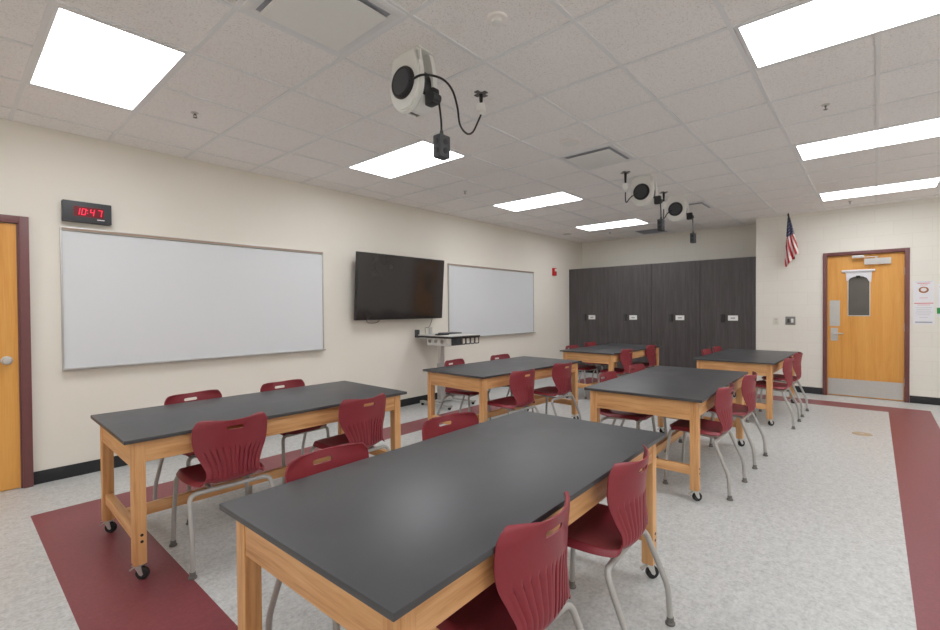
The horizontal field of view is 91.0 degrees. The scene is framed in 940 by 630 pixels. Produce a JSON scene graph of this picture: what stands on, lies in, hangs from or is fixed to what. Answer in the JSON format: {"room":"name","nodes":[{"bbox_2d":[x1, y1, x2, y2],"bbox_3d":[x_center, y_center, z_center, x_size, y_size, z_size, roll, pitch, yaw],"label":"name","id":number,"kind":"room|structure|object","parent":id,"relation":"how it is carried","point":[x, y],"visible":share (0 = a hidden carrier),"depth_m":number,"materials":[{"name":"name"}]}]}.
{"room":"science classroom","nodes":[
{"label":"science classroom","id":0,"kind":"room"},
{"bbox_2d":[0,118,581,491],"bbox_3d":[-1.771,-0.118,5.823,0.120,2.905,13.370,0,1,41],"label":"wall","id":1,"kind":"structure","parent":0,"point":[148,192],"depth_m":4.91,"materials":[{"name":"paint"}]},
{"bbox_2d":[0,214,33,491],"bbox_3d":[-3.835,0.304,3.306,0.092,2.153,1.013,0,1,41],"label":"door","id":2,"kind":"structure","parent":1,"relation":"in","point":[16,422],"depth_m":3.64,"materials":[{"name":"orange wood"}]},
{"bbox_2d":[61,199,111,225],"bbox_3d":[-3.277,-0.873,3.954,0.073,0.172,0.326,0,1,41],"label":"digital clock","id":3,"kind":"object","parent":1,"relation":"attached to","point":[71,211],"visible":1,"depth_m":3.92,"materials":[{"name":"grey plastic"}]},
{"bbox_2d":[59,226,325,370],"bbox_3d":[-2.588,-0.153,4.748,0.066,1.201,2.433,0,1,41],"label":"whiteboard","id":4,"kind":"object","parent":1,"relation":"attached to","point":[129,300],"visible":1,"depth_m":4.50,"materials":[{"name":"ceramic"}]},
{"bbox_2d":[62,349,325,370],"bbox_3d":[-2.584,0.440,4.755,0.065,0.016,2.433,0,1,41],"label":"marker tray","id":5,"kind":"object","parent":4,"relation":"on","point":[279,351],"depth_m":4.48,"materials":[{"name":"metal"}]},
{"bbox_2d":[33,392,454,484],"bbox_3d":[-0.657,1.260,7.003,0.008,0.105,8.706,0,1,41],"label":"baseboard","id":6,"kind":"structure","parent":1,"relation":"attached to","point":[43,476],"depth_m":3.94,"materials":[{"name":"black plastic"}]},
{"bbox_2d":[354,251,443,322],"bbox_3d":[-0.961,-0.355,6.465,0.170,0.923,1.564,0,1,41],"label":"television","id":7,"kind":"object","parent":1,"relation":"attached to","point":[387,287],"visible":1,"depth_m":6.33,"materials":[{"name":"black plastic"}]},
{"bbox_2d":[448,263,535,336],"bbox_3d":[0.474,-0.236,8.245,0.066,1.206,2.435,0,1,41],"label":"whiteboard","id":8,"kind":"object","parent":1,"relation":"attached to","point":[485,302],"visible":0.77,"depth_m":8.10,"materials":[{"name":"plastic"}]},
{"bbox_2d":[480,332,535,336],"bbox_3d":[0.479,0.359,8.252,0.065,0.016,2.435,0,1,41],"label":"marker tray","id":9,"kind":"object","parent":8,"relation":"on","point":[492,333],"depth_m":8.33,"materials":[{"name":"metal"}]},
{"bbox_2d":[552,268,556,275],"bbox_3d":[1.788,-0.910,9.744,0.064,0.160,0.110,0,1,41],"label":"fire alarm","id":10,"kind":"object","parent":1,"relation":"attached to","point":[554,270],"visible":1,"depth_m":9.72,"materials":[{"name":"red plastic"}]},
{"bbox_2d":[0,0,939,242],"bbox_3d":[1.832,-1.621,2.739,9.359,0.120,13.280,0,1,41],"label":"ceiling","id":11,"kind":"structure","parent":0,"point":[630,30],"depth_m":3.42,"materials":[{"name":"tile"}]},
{"bbox_2d":[26,4,188,110],"bbox_3d":[-2.275,-1.527,2.865,1.169,0.008,0.588,0,1,41],"label":"recessed light","id":12,"kind":"object","parent":11,"relation":"in","point":[69,33],"visible":1,"depth_m":2.77,"materials":[{"name":"white plastic"}]},
{"bbox_2d":[191,111,198,117],"bbox_3d":[-2.095,-1.522,3.522,0.054,0.037,0.054,0,1,41],"label":"sprinkler head","id":13,"kind":"object","parent":11,"relation":"attached to","point":[192,112],"visible":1,"depth_m":3.52},
{"bbox_2d":[238,0,406,57],"bbox_3d":[-0.739,-1.520,2.333,0.590,0.024,0.590,0,1,41],"label":"ceiling vent","id":14,"kind":"object","parent":11,"relation":"in","point":[337,27],"visible":1,"depth_m":2.35,"materials":[{"name":"white plastic"}]},
{"bbox_2d":[347,140,465,178],"bbox_3d":[-0.664,-1.562,4.705,1.169,0.008,0.588,0,1,41],"label":"recessed light","id":15,"kind":"object","parent":11,"relation":"in","point":[420,153],"visible":0.93,"depth_m":4.69,"materials":[{"name":"white plastic"}]},
{"bbox_2d":[391,45,441,118],"bbox_3d":[-0.317,-1.369,2.722,0.332,0.350,0.180,0,1,41],"label":"reel","id":16,"kind":"object","parent":11,"relation":"hanging from","point":[415,98],"visible":0.98,"depth_m":2.68,"materials":[{"name":"white plastic"}]},
{"bbox_2d":[433,103,449,160],"bbox_3d":[-0.164,-1.068,2.667,0.064,0.326,0.088,0,1,41],"label":"outlet box","id":17,"kind":"object","parent":16,"relation":"hanging from","point":[441,142],"visible":1,"depth_m":2.65,"materials":[{"name":"black plastic"}]},
{"bbox_2d":[433,130,449,160],"bbox_3d":[-0.164,-0.985,2.671,0.060,0.160,0.084,0,1,41],"label":"outlet","id":18,"kind":"object","parent":17,"relation":"attached to","point":[441,142],"depth_m":2.64,"materials":[{"name":"grey plastic"}]},
{"bbox_2d":[409,73,487,134],"bbox_3d":[-0.073,-1.374,2.932,0.183,0.348,0.799,0,1,33],"label":"power cord","id":19,"kind":"object","parent":11,"relation":"hanging from","point":[481,108],"visible":1,"depth_m":3.15,"materials":[{"name":"black plastic"}]},
{"bbox_2d":[479,94,482,102],"bbox_3d":[0.078,-1.513,3.241,0.030,0.069,0.030,0,1,41],"label":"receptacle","id":20,"kind":"object","parent":19,"relation":"attached to","point":[480,95],"depth_m":3.23,"materials":[{"name":"black plastic"}]},
{"bbox_2d":[0,0,939,241],"bbox_3d":[1.783,-1.557,2.683,9.359,0.007,13.130,0,1,41],"label":"grid","id":21,"kind":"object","parent":11,"relation":"attached to","point":[50,5],"depth_m":3.45,"materials":[{"name":"white metal"}]},
{"bbox_2d":[486,11,507,26],"bbox_3d":[0.140,-1.528,2.401,0.110,0.032,0.110,0,1,41],"label":"smoke detector","id":22,"kind":"object","parent":11,"relation":"attached to","point":[496,18],"visible":1,"depth_m":2.38,"materials":[{"name":"white plastic"}]},
{"bbox_2d":[492,191,583,211],"bbox_3d":[0.948,-1.596,6.545,1.169,0.008,0.588,0,1,41],"label":"recessed light","id":23,"kind":"object","parent":11,"relation":"in","point":[559,197],"visible":1,"depth_m":6.50,"materials":[{"name":"white plastic"}]},
{"bbox_2d":[556,143,636,170],"bbox_3d":[1.275,-1.563,4.633,0.590,0.024,0.590,0,1,41],"label":"ceiling vent","id":24,"kind":"object","parent":11,"relation":"in","point":[609,154],"visible":1,"depth_m":4.58,"materials":[{"name":"white plastic"}]},
{"bbox_2d":[575,219,648,230],"bbox_3d":[2.559,-1.630,8.385,1.169,0.008,0.588,0,1,41],"label":"recessed light","id":25,"kind":"object","parent":11,"relation":"in","point":[631,222],"visible":1,"depth_m":8.33,"materials":[{"name":"white plastic"}]},
{"bbox_2d":[621,171,636,202],"bbox_3d":[1.787,-1.427,5.204,0.105,0.326,0.275,0,1,41],"label":"power cord","id":26,"kind":"object","parent":11,"relation":"hanging from","point":[625,185],"visible":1,"depth_m":5.13,"materials":[{"name":"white plastic"}]},
{"bbox_2d":[631,174,662,207],"bbox_3d":[2.022,-1.417,5.286,0.332,0.350,0.180,0,1,41],"label":"reel","id":27,"kind":"object","parent":11,"relation":"hanging from","point":[645,186],"visible":1,"depth_m":5.24,"materials":[{"name":"white plastic"}]},
{"bbox_2d":[657,204,664,231],"bbox_3d":[2.167,-1.116,5.238,0.064,0.326,0.088,0,1,41],"label":"outlet box","id":28,"kind":"object","parent":27,"relation":"hanging from","point":[660,222],"visible":0.99,"depth_m":5.22,"materials":[{"name":"black plastic"}]},
{"bbox_2d":[657,217,664,231],"bbox_3d":[2.167,-1.033,5.242,0.060,0.160,0.084,0,1,41],"label":"outlet","id":29,"kind":"object","parent":28,"relation":"attached to","point":[660,222],"depth_m":5.21,"materials":[{"name":"grey plastic"}]},
{"bbox_2d":[631,228,671,234],"bbox_3d":[3.558,-1.640,9.069,0.590,0.012,0.590,0,1,41],"label":"ceiling vent","id":30,"kind":"object","parent":11,"relation":"in","point":[653,230],"visible":0.87,"depth_m":9.07,"materials":[{"name":"grey metal"}]},
{"bbox_2d":[636,229,666,233],"bbox_3d":[3.560,-1.638,9.067,0.444,0.008,0.460,0,1,41],"label":"grille","id":31,"kind":"object","parent":30,"relation":"attached to","point":[651,231],"depth_m":9.08,"materials":[{"name":"grey metal"}]},
{"bbox_2d":[660,191,671,218],"bbox_3d":[2.596,-1.439,6.117,0.100,0.336,0.294,0,1,41],"label":"power cord","id":32,"kind":"object","parent":11,"relation":"hanging from","point":[663,204],"visible":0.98,"depth_m":6.04,"materials":[{"name":"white plastic"}]},
{"bbox_2d":[666,194,693,222],"bbox_3d":[2.825,-1.435,6.218,0.332,0.350,0.180,0,1,41],"label":"reel","id":33,"kind":"object","parent":11,"relation":"hanging from","point":[679,205],"visible":0.99,"depth_m":6.17,"materials":[{"name":"white plastic"}]},
{"bbox_2d":[690,219,695,242],"bbox_3d":[2.977,-1.123,6.163,0.064,0.326,0.088,0,1,41],"label":"outlet box","id":34,"kind":"object","parent":33,"relation":"hanging from","point":[692,235],"visible":1,"depth_m":6.14,"materials":[{"name":"black plastic"}]},
{"bbox_2d":[690,231,695,242],"bbox_3d":[2.978,-1.040,6.167,0.060,0.160,0.084,0,1,41],"label":"outlet","id":35,"kind":"object","parent":34,"relation":"attached to","point":[692,235],"depth_m":6.13,"materials":[{"name":"grey plastic"}]},
{"bbox_2d":[665,201,715,211],"bbox_3d":[3.289,-1.606,6.933,0.590,0.024,0.590,0,1,41],"label":"ceiling vent","id":36,"kind":"object","parent":11,"relation":"in","point":[702,205],"visible":0.53,"depth_m":6.79,"materials":[{"name":"white plastic"}]},
{"bbox_2d":[821,103,829,109],"bbox_3d":[2.663,-1.557,3.461,0.054,0.037,0.054,0,1,41],"label":"sprinkler head","id":37,"kind":"object","parent":11,"relation":"attached to","point":[825,105],"visible":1,"depth_m":3.46},
{"bbox_2d":[734,0,939,69],"bbox_3d":[2.056,-1.553,2.323,1.169,0.008,0.588,0,1,41],"label":"recessed light","id":38,"kind":"object","parent":11,"relation":"in","point":[810,26],"visible":1,"depth_m":2.47,"materials":[{"name":"white plastic"}]},
{"bbox_2d":[794,117,939,160],"bbox_3d":[3.667,-1.588,4.163,1.169,0.008,0.588,0,1,41],"label":"recessed light","id":39,"kind":"object","parent":11,"relation":"in","point":[930,128],"visible":1,"depth_m":4.18,"materials":[{"name":"white plastic"}]},
{"bbox_2d":[818,177,939,200],"bbox_3d":[5.279,-1.622,6.003,1.169,0.008,0.588,0,1,41],"label":"recessed light","id":40,"kind":"object","parent":11,"relation":"in","point":[932,182],"visible":1,"depth_m":5.97,"materials":[{"name":"white plastic"}]},
{"bbox_2d":[0,372,939,629],"bbox_3d":[1.855,1.391,2.775,9.359,0.106,13.280,0,1,41],"label":"floor","id":41,"kind":"structure","parent":0,"point":[834,528],"depth_m":2.75,"materials":[{"name":"grey tile"}]},
{"bbox_2d":[153,389,252,524],"bbox_3d":[-1.913,0.968,3.327,0.504,0.795,0.506,0,1,34],"label":"chair","id":42,"kind":"object","parent":41,"relation":"on","point":[207,394],"visible":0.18,"depth_m":3.33,"materials":[{"name":"red plastic"}]},
{"bbox_2d":[169,412,274,579],"bbox_3d":[-1.453,0.972,2.732,0.504,0.795,0.506,0,1,44],"label":"chair","id":43,"kind":"object","parent":41,"relation":"on","point":[224,455],"visible":0.98,"depth_m":2.59,"materials":[{"name":"red plastic"}]},
{"bbox_2d":[91,381,406,579],"bbox_3d":[-1.439,0.990,3.287,0.888,0.745,1.829,0,1,42],"label":"work table","id":44,"kind":"object","parent":41,"relation":"on","point":[140,436],"visible":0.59,"depth_m":2.90,"materials":[{"name":"black laminate"}]},
{"bbox_2d":[251,379,329,483],"bbox_3d":[-1.471,0.959,3.832,0.504,0.795,0.506,0,1,38],"label":"chair","id":45,"kind":"object","parent":41,"relation":"on","point":[293,383],"visible":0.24,"depth_m":3.84,"materials":[{"name":"red plastic"}]},
{"bbox_2d":[265,442,368,629],"bbox_3d":[-0.492,0.975,1.884,0.504,0.795,0.506,0,1,40],"label":"chair","id":46,"kind":"object","parent":41,"relation":"on","point":[302,466],"visible":0.16,"depth_m":1.97,"materials":[{"name":"red plastic"}]},
{"bbox_2d":[310,393,390,451],"bbox_3d":[-0.842,0.961,3.308,0.504,0.795,0.506,0,1,39],"label":"chair","id":47,"kind":"object","parent":41,"relation":"on","point":[359,423],"visible":0.81,"depth_m":3.18,"materials":[{"name":"red plastic"}]},
{"bbox_2d":[219,410,665,629],"bbox_3d":[0.086,0.995,1.974,0.888,0.745,1.829,0,1,40],"label":"work table","id":48,"kind":"object","parent":41,"relation":"on","point":[403,538],"visible":0.79,"depth_m":1.53,"materials":[{"name":"brown wood"}]},
{"bbox_2d":[415,330,479,409],"bbox_3d":[-0.329,0.762,6.763,0.738,1.100,0.616,0,1,41],"label":"lectern","id":49,"kind":"object","parent":41,"relation":"on","point":[455,339],"visible":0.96,"depth_m":6.67,"materials":[{"name":"black plastic"}]},
{"bbox_2d":[427,338,450,346],"bbox_3d":[-0.439,0.374,6.483,0.480,0.115,0.004,0,1,41],"label":"control panel","id":50,"kind":"object","parent":49,"relation":"on","point":[432,339],"depth_m":6.47,"materials":[{"name":"white plastic"}]},
{"bbox_2d":[438,332,461,333],"bbox_3d":[-0.301,0.271,6.943,0.210,0.018,0.300,0,1,41],"label":"laptop","id":51,"kind":"object","parent":49,"relation":"on","point":[441,332],"visible":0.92,"depth_m":6.92,"materials":[{"name":"grey plastic"}]},
{"bbox_2d":[451,337,478,345],"bbox_3d":[-0.061,0.366,6.535,0.010,0.105,0.580,0,1,41],"label":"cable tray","id":52,"kind":"object","parent":49,"relation":"on","point":[455,341],"depth_m":6.45,"materials":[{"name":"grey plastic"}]},
{"bbox_2d":[422,412,478,440],"bbox_3d":[-0.013,0.964,2.491,0.506,0.795,0.504,-1,1,-41],"label":"chair","id":53,"kind":"object","parent":41,"relation":"on","point":[431,428],"visible":0.19,"depth_m":2.64,"materials":[{"name":"red plastic"}]},
{"bbox_2d":[437,359,490,419],"bbox_3d":[-0.068,0.929,5.419,0.504,0.795,0.506,0,1,34],"label":"chair","id":54,"kind":"object","parent":41,"relation":"on","point":[453,391],"visible":0.49,"depth_m":5.36,"materials":[{"name":"red plastic"}]},
{"bbox_2d":[423,356,581,424],"bbox_3d":[0.438,0.951,5.380,0.888,0.745,1.829,0,1,44],"label":"work table","id":55,"kind":"object","parent":41,"relation":"on","point":[479,377],"visible":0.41,"depth_m":5.01,"materials":[{"name":"brown wood"}]},
{"bbox_2d":[436,491,583,629],"bbox_3d":[0.104,0.975,1.489,0.504,0.795,0.506,0,1,41],"label":"chair","id":56,"kind":"object","parent":41,"relation":"on","point":[530,590],"visible":0.71,"depth_m":1.33,"materials":[{"name":"red plastic"}]},
{"bbox_2d":[488,354,533,411],"bbox_3d":[0.499,0.918,5.975,0.504,0.795,0.506,0,1,43],"label":"chair","id":57,"kind":"object","parent":41,"relation":"on","point":[501,356],"visible":0.13,"depth_m":6.12,"materials":[{"name":"red plastic"}]},
{"bbox_2d":[487,368,538,413],"bbox_3d":[0.429,0.935,4.653,0.504,0.795,0.506,0,1,44],"label":"chair","id":58,"kind":"object","parent":41,"relation":"on","point":[522,387],"visible":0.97,"depth_m":4.50,"materials":[{"name":"red plastic"}]},
{"bbox_2d":[525,361,581,419],"bbox_3d":[0.941,0.923,5.268,0.504,0.795,0.506,0,1,43],"label":"chair","id":59,"kind":"object","parent":41,"relation":"on","point":[561,376],"visible":0.94,"depth_m":5.12,"materials":[{"name":"red plastic"}]},
{"bbox_2d":[565,345,598,398],"bbox_3d":[1.763,0.891,7.434,0.504,0.795,0.506,0,1,44],"label":"chair","id":60,"kind":"object","parent":41,"relation":"on","point":[584,368],"visible":0.43,"depth_m":7.36,"materials":[{"name":"red plastic"}]},
{"bbox_2d":[569,267,607,373],"bbox_3d":[2.733,0.117,10.194,0.891,2.262,0.621,0,1,41],"label":"tall cabinet","id":61,"kind":"object","parent":41,"relation":"on","point":[587,286],"visible":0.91,"depth_m":9.96,"materials":[{"name":"grey laminate"}]},
{"bbox_2d":[578,342,608,382],"bbox_3d":[2.241,0.879,8.131,0.504,0.795,0.506,0,1,44],"label":"chair","id":62,"kind":"object","parent":41,"relation":"on","point":[589,343],"visible":0.23,"depth_m":8.12,"materials":[{"name":"red plastic"}]},
{"bbox_2d":[560,343,661,397],"bbox_3d":[2.348,0.910,7.574,0.888,0.745,1.829,0,1,43],"label":"work table","id":63,"kind":"object","parent":41,"relation":"on","point":[609,354],"visible":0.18,"depth_m":7.10,"materials":[{"name":"brown wood"}]},
{"bbox_2d":[598,348,632,382],"bbox_3d":[2.232,0.893,6.955,0.504,0.795,0.506,0,1,43],"label":"chair","id":64,"kind":"object","parent":41,"relation":"on","point":[625,356],"visible":0.69,"depth_m":6.78,"materials":[{"name":"red plastic"}]},
{"bbox_2d":[568,444,674,629],"bbox_3d":[0.552,0.966,1.994,0.504,0.795,0.506,0,1,39],"label":"chair","id":65,"kind":"object","parent":41,"relation":"on","point":[610,531],"visible":0.85,"depth_m":1.84,"materials":[{"name":"red plastic"}]},
{"bbox_2d":[599,371,657,472],"bbox_3d":[1.395,0.933,4.206,0.504,0.795,0.506,0,1,38],"label":"chair","id":66,"kind":"object","parent":41,"relation":"on","point":[608,413],"visible":0.48,"depth_m":4.14,"materials":[{"name":"red plastic"}]},
{"bbox_2d":[607,264,651,368],"bbox_3d":[3.412,0.119,9.599,0.914,2.262,0.621,0,1,41],"label":"tall cabinet","id":67,"kind":"object","parent":41,"relation":"on","point":[629,321],"visible":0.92,"depth_m":9.35,"materials":[{"name":"grey laminate"}]},
{"bbox_2d":[632,344,655,368],"bbox_3d":[2.884,0.879,7.700,0.504,0.795,0.506,0,1,43],"label":"chair","id":68,"kind":"object","parent":41,"relation":"on","point":[650,352],"visible":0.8,"depth_m":7.52,"materials":[{"name":"red plastic"}]},
{"bbox_2d":[620,364,682,451],"bbox_3d":[1.861,0.923,4.768,0.504,0.795,0.506,0,1,41],"label":"chair","id":69,"kind":"object","parent":41,"relation":"on","point":[636,367],"visible":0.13,"depth_m":4.78,"materials":[{"name":"red plastic"}]},
{"bbox_2d":[584,366,747,500],"bbox_3d":[1.865,0.954,4.216,0.888,0.745,1.829,0,1,40],"label":"work table","id":70,"kind":"object","parent":41,"relation":"on","point":[684,393],"visible":0.72,"depth_m":3.70,"materials":[{"name":"brown wood"}]},
{"bbox_2d":[651,260,699,367],"bbox_3d":[4.089,0.121,9.006,0.886,2.262,0.621,0,1,41],"label":"tall cabinet","id":71,"kind":"object","parent":41,"relation":"on","point":[675,286],"visible":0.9,"depth_m":8.76,"materials":[{"name":"grey laminate"}]},
{"bbox_2d":[662,382,747,500],"bbox_3d":[1.859,0.936,3.660,0.504,0.795,0.506,0,1,42],"label":"chair","id":72,"kind":"object","parent":41,"relation":"on","point":[724,395],"visible":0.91,"depth_m":3.53,"materials":[{"name":"red plastic"}]},
{"bbox_2d":[701,349,711,355],"bbox_3d":[3.499,0.889,6.524,0.504,0.795,0.506,0,1,41],"label":"chair","id":73,"kind":"object","parent":41,"relation":"on","point":[704,351],"visible":0.16,"depth_m":6.71,"materials":[{"name":"red plastic"}]},
{"bbox_2d":[712,346,721,352],"bbox_3d":[3.890,0.881,6.979,0.504,0.795,0.506,0,1,41],"label":"chair","id":74,"kind":"object","parent":41,"relation":"on","point":[716,348],"visible":0.12,"depth_m":7.17,"materials":[{"name":"red plastic"}]},
{"bbox_2d":[700,256,755,355],"bbox_3d":[4.755,0.123,8.423,0.884,2.262,0.621,0,1,41],"label":"tall cabinet","id":75,"kind":"object","parent":41,"relation":"on","point":[728,285],"visible":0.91,"depth_m":8.19,"materials":[{"name":"grey laminate"}]},
{"bbox_2d":[700,371,767,468],"bbox_3d":[2.436,0.924,4.304,0.504,0.795,0.506,0,1,42],"label":"chair","id":76,"kind":"object","parent":41,"relation":"on","point":[748,386],"visible":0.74,"depth_m":4.13,"materials":[{"name":"red plastic"}]},
{"bbox_2d":[693,349,797,425],"bbox_3d":[3.800,0.914,6.300,0.888,0.745,1.829,0,1,42],"label":"work table","id":77,"kind":"object","parent":41,"relation":"on","point":[766,363],"visible":0.54,"depth_m":5.72,"materials":[{"name":"brown wood"}]},
{"bbox_2d":[745,356,800,428],"bbox_3d":[3.669,0.899,5.591,0.504,0.795,0.506,0,1,42],"label":"chair","id":78,"kind":"object","parent":41,"relation":"on","point":[788,362],"visible":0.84,"depth_m":5.44,"materials":[{"name":"red plastic"}]},
{"bbox_2d":[759,352,808,416],"bbox_3d":[4.184,0.888,6.163,0.504,0.795,0.506,0,1,42],"label":"chair","id":79,"kind":"object","parent":41,"relation":"on","point":[797,357],"visible":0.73,"depth_m":6.00,"materials":[{"name":"red plastic"}]},
{"bbox_2d":[582,224,755,268],"bbox_3d":[4.061,-0.206,9.521,3.781,2.905,0.120,0,1,41],"label":"wall","id":80,"kind":"structure","parent":0,"point":[736,241],"depth_m":9.38,"materials":[{"name":"beige paint"}]},
{"bbox_2d":[756,197,939,402],"bbox_3d":[7.130,-0.188,6.076,5.778,2.905,0.200,0,1,41],"label":"wall","id":81,"kind":"structure","parent":0,"point":[795,290],"depth_m":7.32,"materials":[{"name":"beige paint"}]},
{"bbox_2d":[773,317,778,324],"bbox_3d":[5.106,0.097,7.713,0.080,0.125,0.010,0,1,41],"label":"light switch","id":82,"kind":"object","parent":81,"relation":"attached to","point":[775,319],"visible":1,"depth_m":7.71,"materials":[{"name":"beige plastic"}]},
{"bbox_2d":[785,317,794,324],"bbox_3d":[5.256,0.093,7.581,0.136,0.135,0.012,0,1,41],"label":"light switch","id":83,"kind":"object","parent":81,"relation":"attached to","point":[788,320],"visible":1,"depth_m":7.58,"materials":[{"name":"grey metal"}]},
{"bbox_2d":[785,213,798,266],"bbox_3d":[5.179,-1.200,7.416,0.311,0.845,0.161,-1,1,-29],"label":"flag","id":84,"kind":"object","parent":81,"relation":"attached to","point":[791,249],"visible":1,"depth_m":7.38,"materials":[{"name":"multicoloured fabric"}]},
{"bbox_2d":[779,386,822,394],"bbox_3d":[5.242,1.208,7.617,0.911,0.105,0.008,0,1,41],"label":"baseboard","id":85,"kind":"structure","parent":81,"relation":"attached to","point":[812,390],"depth_m":7.42,"materials":[{"name":"black plastic"}]},
{"bbox_2d":[823,248,909,402],"bbox_3d":[6.001,0.145,7.031,0.995,2.232,0.240,0,1,41],"label":"door","id":86,"kind":"structure","parent":81,"relation":"in","point":[866,324],"depth_m":6.97,"materials":[{"name":"brown wood"}]},
{"bbox_2d":[842,269,874,281],"bbox_3d":[5.904,-0.594,7.028,0.390,0.193,0.039,0,1,41],"label":"window shade","id":87,"kind":"object","parent":86,"relation":"attached to","point":[867,273],"visible":1,"depth_m":7.02,"materials":[{"name":"white paper"}]},
{"bbox_2d":[913,281,933,301],"bbox_3d":[6.431,-0.336,6.549,0.215,0.290,0.005,0,1,41],"label":"paper notice","id":88,"kind":"object","parent":81,"relation":"attached to","point":[923,291],"visible":1,"depth_m":6.55,"materials":[{"name":"white paper"}]},
{"bbox_2d":[919,287,928,292],"bbox_3d":[6.430,-0.356,6.548,0.104,0.090,0.002,0,1,41],"label":"picture","id":89,"kind":"object","parent":88,"relation":"attached to","point":[921,289],"depth_m":6.55},
{"bbox_2d":[913,302,934,323],"bbox_3d":[6.434,-0.027,6.553,0.217,0.318,0.003,0,1,41],"label":"paper notice","id":90,"kind":"object","parent":81,"relation":"attached to","point":[923,312],"visible":1,"depth_m":6.55,"materials":[{"name":"white paper"}]},
{"bbox_2d":[910,395,939,404],"bbox_3d":[7.791,1.215,5.385,3.868,0.105,0.008,0,1,41],"label":"baseboard","id":91,"kind":"structure","parent":81,"relation":"attached to","point":[913,399],"depth_m":6.55,"materials":[{"name":"black plastic"}]},
{"bbox_2d":[937,284,939,316],"bbox_3d":[6.635,-0.203,6.373,0.275,0.462,0.003,0,1,41],"label":"paper notice","id":92,"kind":"object","parent":81,"relation":"attached to","point":[938,285],"visible":1,"depth_m":6.45,"materials":[{"name":"white paper"}]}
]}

